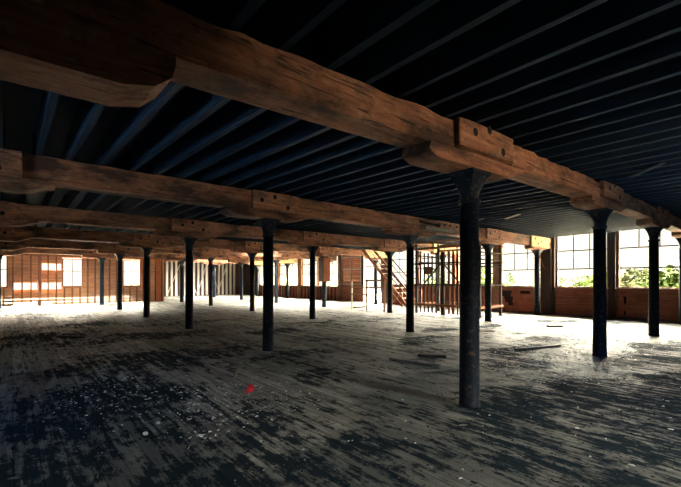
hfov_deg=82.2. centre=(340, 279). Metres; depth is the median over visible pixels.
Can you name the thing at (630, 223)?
joist
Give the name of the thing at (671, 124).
joist
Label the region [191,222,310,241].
timber beam
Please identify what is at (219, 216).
joist
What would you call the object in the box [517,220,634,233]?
joist
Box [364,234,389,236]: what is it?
joist
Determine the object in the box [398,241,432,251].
timber beam
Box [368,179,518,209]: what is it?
joist
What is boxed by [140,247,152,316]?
column
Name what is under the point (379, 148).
joist
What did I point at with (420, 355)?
plank
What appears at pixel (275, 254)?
block
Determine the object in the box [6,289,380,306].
ground
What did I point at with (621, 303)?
wall
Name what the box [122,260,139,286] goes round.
window
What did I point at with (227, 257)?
timber beam
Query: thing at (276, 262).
column
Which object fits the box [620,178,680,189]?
joist
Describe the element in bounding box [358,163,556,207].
joist
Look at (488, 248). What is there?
column
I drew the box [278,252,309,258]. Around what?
timber beam
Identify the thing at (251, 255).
column
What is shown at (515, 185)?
joist
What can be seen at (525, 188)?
joist
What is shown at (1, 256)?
column
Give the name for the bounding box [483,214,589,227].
joist
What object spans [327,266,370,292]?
tree
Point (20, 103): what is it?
ceiling
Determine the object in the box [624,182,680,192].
joist
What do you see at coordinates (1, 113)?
joist
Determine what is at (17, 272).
wall
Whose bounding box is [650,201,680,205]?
joist
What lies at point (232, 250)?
block
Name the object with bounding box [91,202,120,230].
joist
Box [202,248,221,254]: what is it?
block
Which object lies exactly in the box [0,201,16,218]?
block
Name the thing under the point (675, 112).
joist
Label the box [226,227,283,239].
joist
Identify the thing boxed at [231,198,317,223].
joist
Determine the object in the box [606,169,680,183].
joist
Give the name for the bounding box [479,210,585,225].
joist
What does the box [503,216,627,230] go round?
joist
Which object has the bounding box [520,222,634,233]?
joist
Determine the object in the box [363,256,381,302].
door frame
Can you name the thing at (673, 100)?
joist
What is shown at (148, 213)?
joist
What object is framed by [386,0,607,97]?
joist
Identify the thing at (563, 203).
joist
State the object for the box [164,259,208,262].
timber beam
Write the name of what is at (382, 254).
block
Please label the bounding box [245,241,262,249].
block
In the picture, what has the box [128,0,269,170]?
joist
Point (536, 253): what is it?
column
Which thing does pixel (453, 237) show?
joist
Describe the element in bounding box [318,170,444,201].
joist
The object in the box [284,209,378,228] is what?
joist
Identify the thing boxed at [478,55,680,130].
joist
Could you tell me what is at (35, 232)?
timber beam
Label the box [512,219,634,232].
joist
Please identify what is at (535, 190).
joist
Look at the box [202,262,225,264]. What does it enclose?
block
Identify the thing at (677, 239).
column
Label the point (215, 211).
joist
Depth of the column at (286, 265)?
33.82 m
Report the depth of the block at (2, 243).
17.66 m
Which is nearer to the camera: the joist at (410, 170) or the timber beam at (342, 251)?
the joist at (410, 170)
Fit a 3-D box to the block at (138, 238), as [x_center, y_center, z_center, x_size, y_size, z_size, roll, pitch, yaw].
[-8.114,-1.728,16.590,1.160,0.393,0.082,0,0,-40]
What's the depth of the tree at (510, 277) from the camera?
33.21 m
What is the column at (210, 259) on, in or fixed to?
on the floor
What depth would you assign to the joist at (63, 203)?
11.02 m
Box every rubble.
[0,309,680,486]
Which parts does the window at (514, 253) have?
sill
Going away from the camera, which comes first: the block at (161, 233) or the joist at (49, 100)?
the joist at (49, 100)
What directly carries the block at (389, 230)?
on the column at (409, 240)
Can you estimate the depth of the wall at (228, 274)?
39.68 m
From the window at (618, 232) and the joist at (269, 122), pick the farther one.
the window at (618, 232)
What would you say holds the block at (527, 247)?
on the column at (536, 253)
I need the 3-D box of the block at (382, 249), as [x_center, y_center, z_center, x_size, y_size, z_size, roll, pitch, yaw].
[2.389,-1.439,18.951,2.140,0.160,0.388,0,0,-40]
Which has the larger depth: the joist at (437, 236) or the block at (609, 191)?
the joist at (437, 236)
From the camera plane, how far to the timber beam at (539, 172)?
6.28 m
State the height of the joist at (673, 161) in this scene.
0.380 m
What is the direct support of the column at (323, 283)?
on the floor
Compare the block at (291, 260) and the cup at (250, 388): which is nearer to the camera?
the cup at (250, 388)
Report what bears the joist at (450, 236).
attached to the ceiling
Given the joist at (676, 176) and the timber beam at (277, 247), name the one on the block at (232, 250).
the timber beam at (277, 247)
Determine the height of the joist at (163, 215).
0.383 m
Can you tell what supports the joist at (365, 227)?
attached to the ceiling
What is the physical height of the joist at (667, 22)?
0.476 m
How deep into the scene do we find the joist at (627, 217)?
14.21 m
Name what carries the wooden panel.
attached to the column at (323, 283)
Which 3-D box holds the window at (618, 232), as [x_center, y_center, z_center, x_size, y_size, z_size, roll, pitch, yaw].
[12.299,-0.907,15.544,0.310,2.585,2.250,0,0,-40]
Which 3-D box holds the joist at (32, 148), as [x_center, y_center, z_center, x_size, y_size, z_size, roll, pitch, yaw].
[-6.464,-2.126,8.111,0.073,0.383,5.100,0,0,-40]
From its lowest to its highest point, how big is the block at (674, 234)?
0.160 m
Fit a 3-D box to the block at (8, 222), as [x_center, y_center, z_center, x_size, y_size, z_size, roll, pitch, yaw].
[-8.741,-1.439,9.530,2.140,0.160,0.388,0,0,-40]
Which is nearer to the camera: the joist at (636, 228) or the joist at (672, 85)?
the joist at (672, 85)
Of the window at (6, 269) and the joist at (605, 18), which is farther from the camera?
the window at (6, 269)
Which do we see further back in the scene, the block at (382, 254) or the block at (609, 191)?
the block at (382, 254)
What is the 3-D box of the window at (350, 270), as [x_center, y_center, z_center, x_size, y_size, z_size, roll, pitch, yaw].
[0.793,-0.907,29.014,0.170,2.585,2.300,0,0,-40]
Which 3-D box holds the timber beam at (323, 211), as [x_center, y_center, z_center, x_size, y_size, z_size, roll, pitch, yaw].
[0.256,-1.725,10.453,4.960,0.410,0.380,0,0,-40]
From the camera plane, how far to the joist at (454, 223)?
16.90 m
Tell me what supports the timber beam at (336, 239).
on the block at (293, 243)
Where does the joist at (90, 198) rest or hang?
attached to the ceiling
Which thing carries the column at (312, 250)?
on the floor
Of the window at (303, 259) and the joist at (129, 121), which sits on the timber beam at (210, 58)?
the joist at (129, 121)
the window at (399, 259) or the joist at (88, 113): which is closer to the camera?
the joist at (88, 113)
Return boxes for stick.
[252,366,287,371]
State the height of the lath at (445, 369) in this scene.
0.032 m
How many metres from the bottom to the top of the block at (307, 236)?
0.391 m
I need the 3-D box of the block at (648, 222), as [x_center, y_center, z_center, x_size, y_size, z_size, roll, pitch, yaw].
[8.971,-1.565,11.175,2.140,0.168,0.388,0,0,-40]
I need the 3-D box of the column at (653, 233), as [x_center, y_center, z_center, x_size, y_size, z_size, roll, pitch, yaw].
[8.979,0.056,11.181,0.440,3.088,0.370,0,0,-40]
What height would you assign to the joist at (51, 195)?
0.383 m
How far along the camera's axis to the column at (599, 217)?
8.08 m
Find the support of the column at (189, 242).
on the floor
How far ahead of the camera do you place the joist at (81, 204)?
11.68 m
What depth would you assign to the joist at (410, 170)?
7.83 m
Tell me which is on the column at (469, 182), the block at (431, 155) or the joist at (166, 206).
the block at (431, 155)
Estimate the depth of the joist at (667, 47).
3.72 m
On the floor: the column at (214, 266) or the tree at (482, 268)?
the column at (214, 266)
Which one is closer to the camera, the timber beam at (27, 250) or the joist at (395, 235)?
the joist at (395, 235)
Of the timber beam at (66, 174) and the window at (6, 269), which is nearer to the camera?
the timber beam at (66, 174)
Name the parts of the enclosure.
corner post, rail, corner post, door post, rail, rail, rail, rail, rail, rail, rail, rail, corner post, rail, corner post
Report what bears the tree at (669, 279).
on the ground
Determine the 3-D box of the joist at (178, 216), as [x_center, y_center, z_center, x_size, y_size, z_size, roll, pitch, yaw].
[-6.810,-2.126,14.578,0.067,0.383,5.203,0,0,-40]
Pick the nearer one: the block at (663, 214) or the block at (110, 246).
the block at (663, 214)
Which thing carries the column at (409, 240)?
on the floor
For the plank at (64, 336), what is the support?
on the floor
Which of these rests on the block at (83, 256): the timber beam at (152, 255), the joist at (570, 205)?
the timber beam at (152, 255)
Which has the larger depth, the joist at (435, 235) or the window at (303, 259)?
the window at (303, 259)
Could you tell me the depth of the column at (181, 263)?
28.02 m
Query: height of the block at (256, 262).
0.486 m
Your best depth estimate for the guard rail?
20.16 m
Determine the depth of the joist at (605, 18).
3.19 m
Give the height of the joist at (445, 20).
0.518 m
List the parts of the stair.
rail, handrail, handrail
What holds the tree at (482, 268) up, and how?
on the ground
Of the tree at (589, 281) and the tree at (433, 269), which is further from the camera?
the tree at (433, 269)
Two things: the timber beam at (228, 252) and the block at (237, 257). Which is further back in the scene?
the block at (237, 257)
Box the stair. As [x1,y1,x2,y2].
[361,249,421,307]
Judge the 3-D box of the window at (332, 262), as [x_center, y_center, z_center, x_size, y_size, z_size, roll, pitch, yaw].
[-0.923,-0.807,31.165,0.310,2.785,2.620,0,0,-40]
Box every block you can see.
[0,0,175,106]
[0,148,21,177]
[0,176,55,193]
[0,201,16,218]
[0,218,37,226]
[0,226,14,235]
[0,236,29,241]
[0,241,13,245]
[0,246,25,249]
[0,252,22,255]
[81,255,116,258]
[93,250,113,255]
[96,250,141,254]
[107,243,133,250]
[117,242,173,248]
[134,234,163,243]
[152,230,222,239]
[165,258,196,260]
[171,218,210,233]
[175,254,185,257]
[193,254,227,257]
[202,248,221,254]
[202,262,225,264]
[219,206,310,222]
[228,260,254,262]
[231,249,262,253]
[236,256,249,260]
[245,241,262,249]
[247,261,262,264]
[251,190,297,213]
[261,257,290,259]
[273,251,285,257]
[279,258,297,262]
[288,240,334,247]
[303,231,328,242]
[307,253,339,256]
[315,256,336,260]
[319,247,334,253]
[365,249,386,257]
[371,247,405,251]
[381,227,435,237]
[384,239,402,248]
[402,140,522,181]
[433,244,455,253]
[455,117,512,163]
[479,238,505,244]
[486,228,502,240]
[524,245,546,249]
[530,235,550,248]
[570,195,625,212]
[600,180,623,203]
[635,218,670,228]
[657,207,669,222]
[671,232,680,237]
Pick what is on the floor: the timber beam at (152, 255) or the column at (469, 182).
the column at (469, 182)
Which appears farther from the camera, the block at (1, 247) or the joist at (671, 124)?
the block at (1, 247)
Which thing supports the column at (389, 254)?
on the floor
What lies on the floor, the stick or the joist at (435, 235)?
the stick
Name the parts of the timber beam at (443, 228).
tie rod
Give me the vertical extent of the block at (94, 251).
0.393 m
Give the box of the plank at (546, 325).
[546,325,563,326]
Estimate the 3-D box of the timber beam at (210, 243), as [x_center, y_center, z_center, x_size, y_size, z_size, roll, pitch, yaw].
[-6.410,-1.725,18.329,4.960,0.410,0.380,0,0,-40]
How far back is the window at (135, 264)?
34.48 m
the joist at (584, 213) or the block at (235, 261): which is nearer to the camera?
the joist at (584, 213)
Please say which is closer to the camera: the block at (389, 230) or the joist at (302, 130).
the joist at (302, 130)
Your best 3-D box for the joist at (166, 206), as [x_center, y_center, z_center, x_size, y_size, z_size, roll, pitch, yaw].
[-4.127,-2.126,10.089,0.063,0.383,5.100,0,0,-40]
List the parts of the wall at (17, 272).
post, rail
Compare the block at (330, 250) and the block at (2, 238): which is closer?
the block at (2, 238)
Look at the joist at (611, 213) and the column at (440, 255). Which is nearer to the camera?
the joist at (611, 213)
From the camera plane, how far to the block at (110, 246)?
20.52 m
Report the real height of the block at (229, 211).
0.160 m
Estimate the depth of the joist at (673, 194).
9.41 m
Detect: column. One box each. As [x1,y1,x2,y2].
[0,255,3,307]
[97,258,105,304]
[114,254,124,309]
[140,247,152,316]
[178,261,184,301]
[180,237,197,328]
[207,257,214,305]
[213,264,216,296]
[239,262,243,299]
[247,253,257,310]
[255,266,259,295]
[256,218,280,350]
[273,260,279,302]
[284,264,289,297]
[305,246,318,318]
[319,256,327,306]
[373,259,379,303]
[384,251,394,312]
[401,235,418,331]
[440,255,447,307]
[447,167,491,408]
[481,244,495,320]
[531,249,542,314]
[586,208,612,356]
[644,227,663,335]
[675,238,680,323]
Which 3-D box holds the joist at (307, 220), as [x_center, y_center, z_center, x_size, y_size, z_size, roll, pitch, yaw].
[-0.825,-2.126,12.884,0.064,0.383,5.100,0,0,-40]
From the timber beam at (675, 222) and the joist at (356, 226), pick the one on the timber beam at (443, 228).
the joist at (356, 226)
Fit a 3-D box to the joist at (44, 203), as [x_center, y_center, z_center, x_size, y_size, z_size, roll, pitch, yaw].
[-9.436,-2.126,12.355,0.078,0.383,5.203,0,0,-40]
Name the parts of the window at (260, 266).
frame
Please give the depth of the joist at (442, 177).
8.41 m
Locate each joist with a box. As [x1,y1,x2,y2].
[0,80,2,147]
[24,133,34,204]
[35,90,59,155]
[37,193,46,226]
[47,149,74,205]
[50,194,66,227]
[65,199,83,228]
[66,99,105,160]
[67,148,97,207]
[79,201,101,229]
[84,150,127,209]
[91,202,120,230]
[98,0,217,165]
[102,158,152,211]
[104,207,135,231]
[117,209,151,232]
[121,165,176,212]
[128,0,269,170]
[128,212,165,232]
[136,171,199,214]
[140,213,180,233]
[152,177,220,216]
[153,27,315,174]
[166,182,238,217]
[177,58,352,178]
[181,185,255,218]
[193,189,272,219]
[200,76,385,182]
[208,191,289,221]
[218,0,265,31]
[219,195,304,222]
[221,93,412,185]
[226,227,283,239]
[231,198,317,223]
[239,106,434,188]
[243,200,331,224]
[256,115,455,190]
[270,0,347,51]
[273,148,403,193]
[275,207,367,228]
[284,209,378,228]
[290,158,412,196]
[293,211,389,229]
[302,213,399,230]
[305,166,428,199]
[311,214,407,231]
[316,0,439,69]
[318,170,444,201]
[319,216,417,232]
[328,217,426,233]
[332,174,450,203]
[336,219,433,233]
[343,220,441,234]
[344,179,453,205]
[351,222,449,235]
[353,0,521,84]
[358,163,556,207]
[358,223,456,236]
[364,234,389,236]
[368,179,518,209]
[371,235,394,237]
[378,235,399,238]
[379,182,529,211]
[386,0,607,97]
[390,185,539,213]
[396,235,442,239]
[400,189,546,214]
[402,236,449,240]
[408,191,554,215]
[413,0,680,107]
[415,237,458,241]
[416,236,452,240]
[418,193,563,217]
[427,196,569,218]
[434,199,569,220]
[435,4,680,117]
[442,202,569,221]
[450,204,572,222]
[456,31,680,122]
[457,207,578,223]
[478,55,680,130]
[479,209,583,223]
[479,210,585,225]
[479,212,587,226]
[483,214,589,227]
[491,213,618,228]
[496,74,680,138]
[497,214,624,229]
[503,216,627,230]
[505,217,633,231]
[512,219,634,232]
[513,92,680,146]
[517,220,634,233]
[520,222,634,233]
[521,106,680,152]
[524,223,634,234]
[533,224,636,235]
[535,117,680,158]
[537,226,638,235]
[540,227,641,236]
[545,228,643,237]
[547,128,680,162]
[557,137,680,167]
[568,145,680,171]
[579,152,680,174]
[586,158,680,178]
[594,164,680,181]
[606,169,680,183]
[616,174,680,186]
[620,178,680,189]
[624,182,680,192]
[627,186,680,195]
[632,189,680,197]
[637,193,680,199]
[642,195,680,201]
[645,198,680,203]
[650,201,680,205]
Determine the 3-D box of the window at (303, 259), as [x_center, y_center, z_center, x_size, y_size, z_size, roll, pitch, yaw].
[-2.570,-0.807,33.111,0.310,2.785,2.320,0,0,-40]
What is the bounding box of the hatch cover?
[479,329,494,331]
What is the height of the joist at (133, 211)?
0.383 m
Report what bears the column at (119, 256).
on the floor
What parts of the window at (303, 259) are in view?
frame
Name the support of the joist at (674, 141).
on the timber beam at (539, 172)
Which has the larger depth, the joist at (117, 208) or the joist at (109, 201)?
the joist at (117, 208)
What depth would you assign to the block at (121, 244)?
16.50 m
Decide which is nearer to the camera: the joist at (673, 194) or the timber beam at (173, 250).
the joist at (673, 194)
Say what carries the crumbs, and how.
on the floor
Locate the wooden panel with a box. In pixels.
[318,258,329,281]
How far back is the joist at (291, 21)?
2.84 m
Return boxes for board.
[627,162,665,177]
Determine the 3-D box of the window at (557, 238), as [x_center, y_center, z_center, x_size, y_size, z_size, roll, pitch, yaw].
[10.735,-0.907,17.391,0.310,2.585,2.190,0,0,-40]
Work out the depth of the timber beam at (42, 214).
10.83 m
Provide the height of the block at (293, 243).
0.160 m
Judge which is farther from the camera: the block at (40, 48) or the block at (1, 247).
the block at (1, 247)
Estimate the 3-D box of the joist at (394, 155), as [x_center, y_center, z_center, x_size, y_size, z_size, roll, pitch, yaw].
[0.123,-2.092,7.013,0.061,0.450,5.071,0,0,-40]
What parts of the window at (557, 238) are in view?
sill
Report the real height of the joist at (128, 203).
0.383 m
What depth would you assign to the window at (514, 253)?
19.51 m
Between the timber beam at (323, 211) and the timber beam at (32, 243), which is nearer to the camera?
the timber beam at (323, 211)
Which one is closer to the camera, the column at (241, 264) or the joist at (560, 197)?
the joist at (560, 197)
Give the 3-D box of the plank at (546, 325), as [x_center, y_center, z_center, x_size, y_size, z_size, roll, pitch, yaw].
[7.287,1.573,13.253,0.590,0.052,0.250,0,0,-14]
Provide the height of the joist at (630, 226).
0.383 m
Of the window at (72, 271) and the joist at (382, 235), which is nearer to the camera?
the joist at (382, 235)
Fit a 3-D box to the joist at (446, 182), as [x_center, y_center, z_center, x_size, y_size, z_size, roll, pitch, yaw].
[1.770,-2.111,8.407,0.078,0.411,5.071,0,0,-40]
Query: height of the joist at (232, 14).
0.561 m
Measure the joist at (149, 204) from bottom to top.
0.383 m
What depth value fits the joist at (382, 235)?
17.58 m
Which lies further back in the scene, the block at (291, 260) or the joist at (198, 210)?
the block at (291, 260)
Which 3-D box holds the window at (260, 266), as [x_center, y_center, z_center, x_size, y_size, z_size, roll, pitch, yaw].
[-7.093,-0.807,38.454,0.310,2.785,3.720,0,0,-40]
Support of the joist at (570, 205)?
on the timber beam at (443, 228)
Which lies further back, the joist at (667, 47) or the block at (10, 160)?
the block at (10, 160)
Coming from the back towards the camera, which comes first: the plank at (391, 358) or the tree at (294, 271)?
the tree at (294, 271)
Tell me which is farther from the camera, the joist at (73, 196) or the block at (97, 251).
the block at (97, 251)
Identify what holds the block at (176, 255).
attached to the timber beam at (152, 255)
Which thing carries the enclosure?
on the floor
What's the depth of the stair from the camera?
23.05 m
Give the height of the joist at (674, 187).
0.346 m
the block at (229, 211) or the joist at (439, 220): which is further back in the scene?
the joist at (439, 220)
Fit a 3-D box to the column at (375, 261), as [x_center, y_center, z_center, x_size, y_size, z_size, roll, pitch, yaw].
[2.323,0.120,25.721,0.440,2.960,0.370,0,0,-40]
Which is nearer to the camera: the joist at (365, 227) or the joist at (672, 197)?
the joist at (672, 197)
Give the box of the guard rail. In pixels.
[351,279,384,311]
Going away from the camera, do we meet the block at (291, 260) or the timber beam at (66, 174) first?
the timber beam at (66, 174)
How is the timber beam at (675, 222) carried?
on the block at (648, 222)
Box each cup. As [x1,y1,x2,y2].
[244,384,253,392]
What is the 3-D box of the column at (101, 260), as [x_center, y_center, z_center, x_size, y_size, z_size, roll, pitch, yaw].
[-15.239,0.120,24.916,0.440,2.960,0.370,0,0,-40]
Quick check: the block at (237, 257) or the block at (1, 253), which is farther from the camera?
the block at (237, 257)
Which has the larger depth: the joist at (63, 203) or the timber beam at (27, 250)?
the timber beam at (27, 250)
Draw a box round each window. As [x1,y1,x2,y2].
[1,256,7,287]
[62,258,81,286]
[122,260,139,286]
[133,260,163,301]
[259,266,274,285]
[279,264,296,285]
[303,259,316,286]
[318,262,337,286]
[340,255,361,284]
[392,252,414,285]
[419,251,451,285]
[502,244,540,287]
[555,232,608,288]
[615,229,678,289]
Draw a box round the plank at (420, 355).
[418,354,445,356]
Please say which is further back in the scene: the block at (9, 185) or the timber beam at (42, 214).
the timber beam at (42, 214)
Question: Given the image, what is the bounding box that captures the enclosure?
[414,238,503,317]
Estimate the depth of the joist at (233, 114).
5.04 m
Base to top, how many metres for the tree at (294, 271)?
7.353 m
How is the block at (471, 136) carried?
attached to the timber beam at (539, 172)
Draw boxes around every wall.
[1,253,164,306]
[132,261,239,295]
[243,231,678,321]
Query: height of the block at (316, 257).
0.486 m
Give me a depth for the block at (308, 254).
22.76 m
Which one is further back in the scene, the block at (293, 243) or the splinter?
the block at (293, 243)
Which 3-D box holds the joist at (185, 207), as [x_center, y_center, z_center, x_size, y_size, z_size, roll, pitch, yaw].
[-3.824,-2.126,10.345,0.063,0.383,5.100,0,0,-40]
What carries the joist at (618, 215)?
on the timber beam at (508, 237)
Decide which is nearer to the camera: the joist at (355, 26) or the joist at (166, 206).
the joist at (355, 26)
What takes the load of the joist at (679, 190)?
on the timber beam at (636, 208)
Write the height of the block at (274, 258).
0.160 m
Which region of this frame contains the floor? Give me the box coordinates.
[0,294,680,486]
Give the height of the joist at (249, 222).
0.383 m
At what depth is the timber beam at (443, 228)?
12.79 m
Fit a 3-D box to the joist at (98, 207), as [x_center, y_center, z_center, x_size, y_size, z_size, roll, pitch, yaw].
[-8.442,-2.126,13.196,0.079,0.383,5.203,0,0,-40]
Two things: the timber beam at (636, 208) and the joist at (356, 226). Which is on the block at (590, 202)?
the timber beam at (636, 208)
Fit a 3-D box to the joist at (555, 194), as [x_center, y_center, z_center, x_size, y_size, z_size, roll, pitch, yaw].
[4.093,-2.126,10.373,0.065,0.383,5.071,0,0,-40]
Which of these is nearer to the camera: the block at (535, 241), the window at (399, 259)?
the block at (535, 241)
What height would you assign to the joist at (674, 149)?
0.395 m
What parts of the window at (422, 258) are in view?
frame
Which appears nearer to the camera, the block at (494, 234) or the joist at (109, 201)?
the joist at (109, 201)
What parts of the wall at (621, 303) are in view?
post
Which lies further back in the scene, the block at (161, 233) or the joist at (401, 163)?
the block at (161, 233)
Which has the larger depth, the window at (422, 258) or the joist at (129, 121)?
the window at (422, 258)
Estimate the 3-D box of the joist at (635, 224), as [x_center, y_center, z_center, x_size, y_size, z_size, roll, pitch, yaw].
[10.056,-2.126,15.421,0.069,0.383,5.071,0,0,-40]
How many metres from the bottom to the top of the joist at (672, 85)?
0.442 m
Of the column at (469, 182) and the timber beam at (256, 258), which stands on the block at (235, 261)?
the timber beam at (256, 258)
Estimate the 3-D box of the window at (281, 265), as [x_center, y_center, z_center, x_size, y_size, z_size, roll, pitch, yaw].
[-4.686,-0.807,35.611,0.310,2.785,3.170,0,0,-40]
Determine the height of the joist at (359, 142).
0.476 m
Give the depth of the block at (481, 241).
14.79 m
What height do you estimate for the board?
0.025 m
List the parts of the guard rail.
post, post, rail, rail, post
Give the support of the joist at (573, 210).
on the timber beam at (443, 228)
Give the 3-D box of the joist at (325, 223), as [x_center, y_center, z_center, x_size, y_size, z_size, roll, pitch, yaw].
[-0.192,-2.126,13.420,0.072,0.383,5.100,0,0,-40]
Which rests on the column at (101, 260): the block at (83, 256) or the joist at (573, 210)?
the block at (83, 256)
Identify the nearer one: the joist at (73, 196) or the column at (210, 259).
the joist at (73, 196)
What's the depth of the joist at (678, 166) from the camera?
7.23 m
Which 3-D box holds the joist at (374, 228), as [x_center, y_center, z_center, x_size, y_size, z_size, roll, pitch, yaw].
[1.465,-2.126,14.822,0.078,0.383,5.100,0,0,-40]
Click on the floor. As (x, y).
(170, 458)
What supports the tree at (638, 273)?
on the ground
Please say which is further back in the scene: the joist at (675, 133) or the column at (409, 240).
the column at (409, 240)
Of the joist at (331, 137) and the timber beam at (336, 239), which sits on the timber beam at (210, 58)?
the joist at (331, 137)
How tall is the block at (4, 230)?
0.394 m
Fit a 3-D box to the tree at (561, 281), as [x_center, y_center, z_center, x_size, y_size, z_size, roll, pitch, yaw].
[20.873,2.383,37.933,4.809,6.446,4.900,0,0,-40]
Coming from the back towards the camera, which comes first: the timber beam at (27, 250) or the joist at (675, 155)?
the timber beam at (27, 250)
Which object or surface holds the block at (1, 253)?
on the column at (1, 256)
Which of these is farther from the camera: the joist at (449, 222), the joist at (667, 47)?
the joist at (449, 222)
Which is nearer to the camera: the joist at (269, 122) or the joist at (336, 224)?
the joist at (269, 122)
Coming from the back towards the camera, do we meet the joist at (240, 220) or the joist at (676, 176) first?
the joist at (240, 220)
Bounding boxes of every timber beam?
[0,203,190,232]
[0,226,146,243]
[1,153,269,210]
[9,248,101,255]
[14,239,114,250]
[20,0,481,155]
[114,252,174,257]
[133,246,208,254]
[159,237,253,249]
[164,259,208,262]
[184,256,235,259]
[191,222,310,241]
[222,249,277,257]
[222,260,246,263]
[242,257,262,260]
[254,243,325,253]
[272,198,414,229]
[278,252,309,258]
[320,234,387,247]
[326,247,364,255]
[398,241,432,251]
[415,217,492,239]
[483,145,609,200]
[498,231,529,245]
[610,193,661,220]
[663,214,680,231]
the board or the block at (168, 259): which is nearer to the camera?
the board
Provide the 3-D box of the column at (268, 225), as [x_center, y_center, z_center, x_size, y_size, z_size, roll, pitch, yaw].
[-1.640,0.120,8.848,0.440,2.960,0.370,0,0,-40]
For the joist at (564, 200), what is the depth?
10.76 m
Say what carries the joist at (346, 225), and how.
on the timber beam at (323, 211)
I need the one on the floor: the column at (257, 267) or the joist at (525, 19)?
the column at (257, 267)
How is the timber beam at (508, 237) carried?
on the block at (481, 241)
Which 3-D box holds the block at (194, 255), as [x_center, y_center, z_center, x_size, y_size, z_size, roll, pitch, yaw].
[-8.001,-1.439,24.038,2.140,0.160,0.388,0,0,-40]
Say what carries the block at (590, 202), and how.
on the column at (599, 217)
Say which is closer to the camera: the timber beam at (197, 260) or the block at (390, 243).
the block at (390, 243)
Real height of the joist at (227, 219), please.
0.383 m
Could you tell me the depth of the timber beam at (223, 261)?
35.87 m
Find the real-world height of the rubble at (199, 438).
0.010 m
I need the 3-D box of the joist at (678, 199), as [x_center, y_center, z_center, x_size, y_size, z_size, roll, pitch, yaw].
[10.643,-2.153,7.361,0.079,0.329,7.976,0,0,-40]
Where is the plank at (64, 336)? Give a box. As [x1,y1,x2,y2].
[59,335,84,337]
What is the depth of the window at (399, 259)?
25.56 m
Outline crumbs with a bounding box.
[22,307,673,480]
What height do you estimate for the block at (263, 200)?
0.394 m
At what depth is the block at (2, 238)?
13.77 m
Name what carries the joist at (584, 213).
on the timber beam at (443, 228)
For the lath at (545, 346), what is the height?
0.032 m
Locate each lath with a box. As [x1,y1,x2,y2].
[420,368,458,371]
[514,345,560,349]
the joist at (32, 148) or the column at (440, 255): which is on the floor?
the column at (440, 255)
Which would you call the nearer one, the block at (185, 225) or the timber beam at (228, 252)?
the block at (185, 225)
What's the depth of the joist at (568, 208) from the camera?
11.68 m
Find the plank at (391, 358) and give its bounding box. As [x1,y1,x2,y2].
[389,357,440,365]
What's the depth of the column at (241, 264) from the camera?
31.02 m
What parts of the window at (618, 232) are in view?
sill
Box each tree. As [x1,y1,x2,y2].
[282,268,309,284]
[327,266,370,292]
[414,269,447,283]
[445,267,492,283]
[481,271,519,285]
[528,274,575,285]
[570,272,606,285]
[620,266,648,286]
[636,264,678,286]
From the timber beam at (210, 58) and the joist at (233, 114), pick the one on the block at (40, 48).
the timber beam at (210, 58)
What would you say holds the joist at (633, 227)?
on the timber beam
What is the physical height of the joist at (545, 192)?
0.383 m
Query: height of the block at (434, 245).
0.486 m
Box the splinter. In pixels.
[233,364,240,377]
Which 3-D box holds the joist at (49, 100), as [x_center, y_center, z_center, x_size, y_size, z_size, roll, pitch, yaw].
[-3.150,-2.028,4.242,0.065,0.578,5.071,0,0,-40]
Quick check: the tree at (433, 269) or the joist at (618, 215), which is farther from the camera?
the tree at (433, 269)

